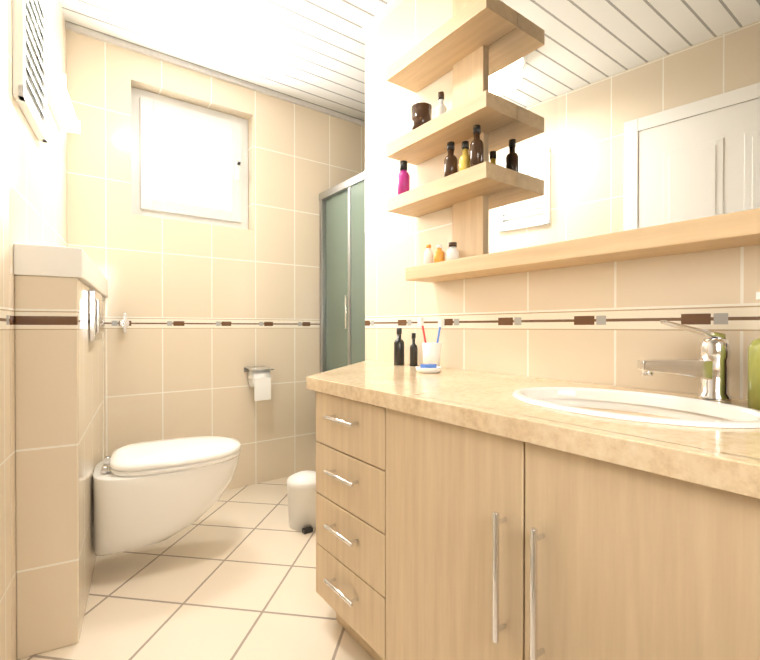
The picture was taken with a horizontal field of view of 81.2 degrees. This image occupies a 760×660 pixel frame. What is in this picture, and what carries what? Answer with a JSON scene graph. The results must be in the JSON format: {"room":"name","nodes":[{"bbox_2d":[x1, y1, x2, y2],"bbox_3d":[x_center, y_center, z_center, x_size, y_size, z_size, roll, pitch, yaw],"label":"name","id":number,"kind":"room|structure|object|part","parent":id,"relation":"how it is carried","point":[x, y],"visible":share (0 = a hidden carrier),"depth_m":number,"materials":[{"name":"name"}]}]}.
{"room":"bathroom","nodes":[
{"label":"bathroom","id":0,"kind":"room"},
{"bbox_2d":[0,0,67,659],"bbox_3d":[-0.712,-0.252,0.423,0.200,2.420,4.150,0,0,-28],"label":"wall","id":1,"kind":"structure","parent":0,"point":[33,189],"depth_m":1.26,"materials":[{"name":"tile"}]},
{"bbox_2d":[12,0,47,142],"bbox_3d":[-1.115,-0.909,1.421,0.025,0.480,0.360,0,0,-28],"label":"air vent","id":2,"kind":"object","parent":1,"relation":"in","point":[29,36],"visible":1,"depth_m":1.40,"materials":[{"name":"white plastic"}]},
{"bbox_2d":[47,70,79,133],"bbox_3d":[-1.288,-0.911,1.799,0.074,0.060,0.430,0,0,-28],"label":"lamp","id":3,"kind":"object","parent":1,"relation":"attached to","point":[61,106],"visible":0.98,"depth_m":1.74,"materials":[{"name":"white plastic"}]},
{"bbox_2d":[13,243,107,658],"bbox_3d":[-1.246,0.349,1.823,0.165,1.200,1.182,0,0,-28],"label":"partition wall","id":4,"kind":"structure","parent":0,"point":[60,402],"depth_m":1.32,"materials":[{"name":"tile"}]},
{"bbox_2d":[89,290,103,340],"bbox_3d":[-1.112,-0.053,1.746,0.030,0.185,0.280,0,0,-28],"label":"flush plate","id":5,"kind":"object","parent":4,"relation":"attached to","point":[96,316],"visible":1,"depth_m":1.62,"materials":[{"name":"silver metal"}]},
{"bbox_2d":[93,436,240,555],"bbox_3d":[-0.878,0.678,1.875,0.558,0.371,0.376,0,0,-28],"label":"toilet","id":6,"kind":"object","parent":4,"relation":"attached to","point":[148,493],"visible":1,"depth_m":1.72,"materials":[{"name":"white ceramic"}]},
{"bbox_2d":[17,471,373,659],"bbox_3d":[0.191,1.002,1.252,3.600,0.100,3.890,0,0,-36],"label":"floor","id":7,"kind":"structure","parent":0,"point":[229,574],"depth_m":1.57,"materials":[{"name":"tile"}]},
{"bbox_2d":[287,470,316,533],"bbox_3d":[-0.359,0.821,2.164,0.188,0.248,0.194,0,0,-36],"label":"waste bin","id":8,"kind":"object","parent":7,"relation":"on","point":[301,489],"visible":0.81,"depth_m":2.09,"materials":[{"name":"white plastic"}]},
{"bbox_2d":[319,171,364,372],"bbox_3d":[0.237,-0.078,2.964,1.078,2.036,0.772,0,0,-36],"label":"shower door","id":9,"kind":"structure","parent":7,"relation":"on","point":[342,274],"depth_m":2.78,"materials":[{"name":"green glass"}]},
{"bbox_2d":[306,384,759,659],"bbox_3d":[0.448,0.574,0.987,0.592,0.760,2.464,0,0,-36],"label":"bathroom vanity","id":10,"kind":"object","parent":7,"relation":"on","point":[467,515],"depth_m":0.81,"materials":[{"name":"brown wood"}]},
{"bbox_2d":[306,360,759,487],"bbox_3d":[0.447,0.170,0.996,0.580,0.048,2.484,0,0,-36],"label":"countertop","id":11,"kind":"structure","parent":10,"relation":"on","point":[729,449],"depth_m":0.87,"materials":[{"name":"beige stone"}]},
{"bbox_2d":[394,328,403,364],"bbox_3d":[0.081,0.070,1.866,0.043,0.155,0.043,0,1,42],"label":"bottle","id":12,"kind":"object","parent":11,"relation":"on","point":[398,350],"depth_m":1.85,"materials":[{"name":"black glass"}]},
{"bbox_2d":[410,333,417,365],"bbox_3d":[0.138,0.080,1.822,0.031,0.135,0.031,0,1,42],"label":"bottle","id":13,"kind":"object","parent":11,"relation":"on","point":[413,347],"depth_m":1.81,"materials":[{"name":"black glass"}]},
{"bbox_2d":[415,364,441,372],"bbox_3d":[0.172,0.135,1.574,0.096,0.028,0.096,0,0,-36],"label":"soap dish","id":14,"kind":"object","parent":11,"relation":"on","point":[428,368],"visible":1,"depth_m":1.55,"materials":[{"name":"white ceramic"}]},
{"bbox_2d":[418,318,443,365],"bbox_3d":[0.195,0.051,1.687,0.081,0.195,0.076,0,0,-36],"label":"toothbrush cup","id":15,"kind":"object","parent":11,"relation":"on","point":[431,352],"visible":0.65,"depth_m":1.67,"materials":[{"name":"white plastic"}]},
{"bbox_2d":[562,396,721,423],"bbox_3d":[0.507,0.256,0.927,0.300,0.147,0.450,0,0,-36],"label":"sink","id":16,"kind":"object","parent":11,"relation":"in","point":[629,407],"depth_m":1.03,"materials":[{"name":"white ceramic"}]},
{"bbox_2d":[637,320,731,402],"bbox_3d":[0.665,0.066,0.969,0.185,0.175,0.060,0,0,5],"label":"faucet","id":17,"kind":"object","parent":11,"relation":"on","point":[709,368],"visible":0.96,"depth_m":0.95,"materials":[{"name":"silver metal"}]},
{"bbox_2d":[748,292,759,409],"bbox_3d":[0.757,0.041,0.862,0.096,0.226,0.072,0,0,-36],"label":"soap dispenser","id":18,"kind":"object","parent":11,"relation":"on","point":[754,374],"visible":1,"depth_m":0.87,"materials":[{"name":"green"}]},
{"bbox_2d":[67,30,364,489],"bbox_3d":[-0.905,-0.268,2.727,3.600,2.420,0.200,0,0,-36],"label":"wall","id":19,"kind":"structure","parent":0,"point":[212,311],"depth_m":2.55,"materials":[{"name":"tile"}]},
{"bbox_2d":[119,313,128,332],"bbox_3d":[-1.306,-0.034,2.261,0.044,0.100,0.074,0,0,-36],"label":"valve","id":20,"kind":"object","parent":19,"relation":"attached to","point":[124,322],"visible":1,"depth_m":2.23,"materials":[{"name":"silver metal"}]},
{"bbox_2d":[131,87,247,228],"bbox_3d":[-1.081,-0.957,2.566,0.652,0.702,0.121,0,0,-36],"label":"window","id":21,"kind":"structure","parent":19,"relation":"in","point":[189,162],"depth_m":2.54,"materials":[{"name":"white plastic"}]},
{"bbox_2d":[244,366,273,400],"bbox_3d":[-0.726,0.318,2.658,0.140,0.190,0.129,0,0,-36],"label":"paper holder","id":22,"kind":"object","parent":19,"relation":"attached to","point":[259,379],"visible":0.98,"depth_m":2.61,"materials":[{"name":"white paper"}]},
{"bbox_2d":[60,0,401,126],"bbox_3d":[0.191,-1.506,1.234,3.600,0.122,3.890,0,0,-36],"label":"ceiling","id":23,"kind":"structure","parent":0,"point":[309,54],"depth_m":2.24,"materials":[{"name":"white plastic"}]},
{"bbox_2d":[365,0,759,399],"bbox_3d":[1.360,-0.259,1.469,1.450,2.420,2.865,0,0,-36],"label":"wall","id":24,"kind":"structure","parent":0,"point":[599,323],"depth_m":1.47,"materials":[{"name":"tile"}]},
{"bbox_2d":[452,0,486,258],"bbox_3d":[0.326,-0.855,1.625,0.020,1.227,0.150,0,0,-36],"label":"panel","id":25,"kind":"object","parent":24,"relation":"attached to","point":[469,80],"visible":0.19,"depth_m":1.61,"materials":[{"name":"brown wood"}]},
{"bbox_2d":[405,208,759,282],"bbox_3d":[0.757,-0.256,0.937,0.148,0.142,2.025,0,0,-36],"label":"shelf","id":26,"kind":"object","parent":24,"relation":"attached to","point":[731,230],"depth_m":1.11,"materials":[{"name":"brown wood"}]},
{"bbox_3d":[0.230,-0.287,1.673,0.044,0.090,0.180,0,0,-31],"label":"items on the long shelf","id":27,"kind":"part","parent":26,"relation":"part of","materials":[{"name":"plastic"}]},
{"bbox_2d":[486,0,759,253],"bbox_3d":[0.897,-0.822,0.865,0.004,1.165,1.748,0,0,-36],"label":"mirror","id":28,"kind":"object","parent":24,"relation":"attached to","point":[634,114],"depth_m":1.20,"materials":[{"name":"clear glass"}]}
]}

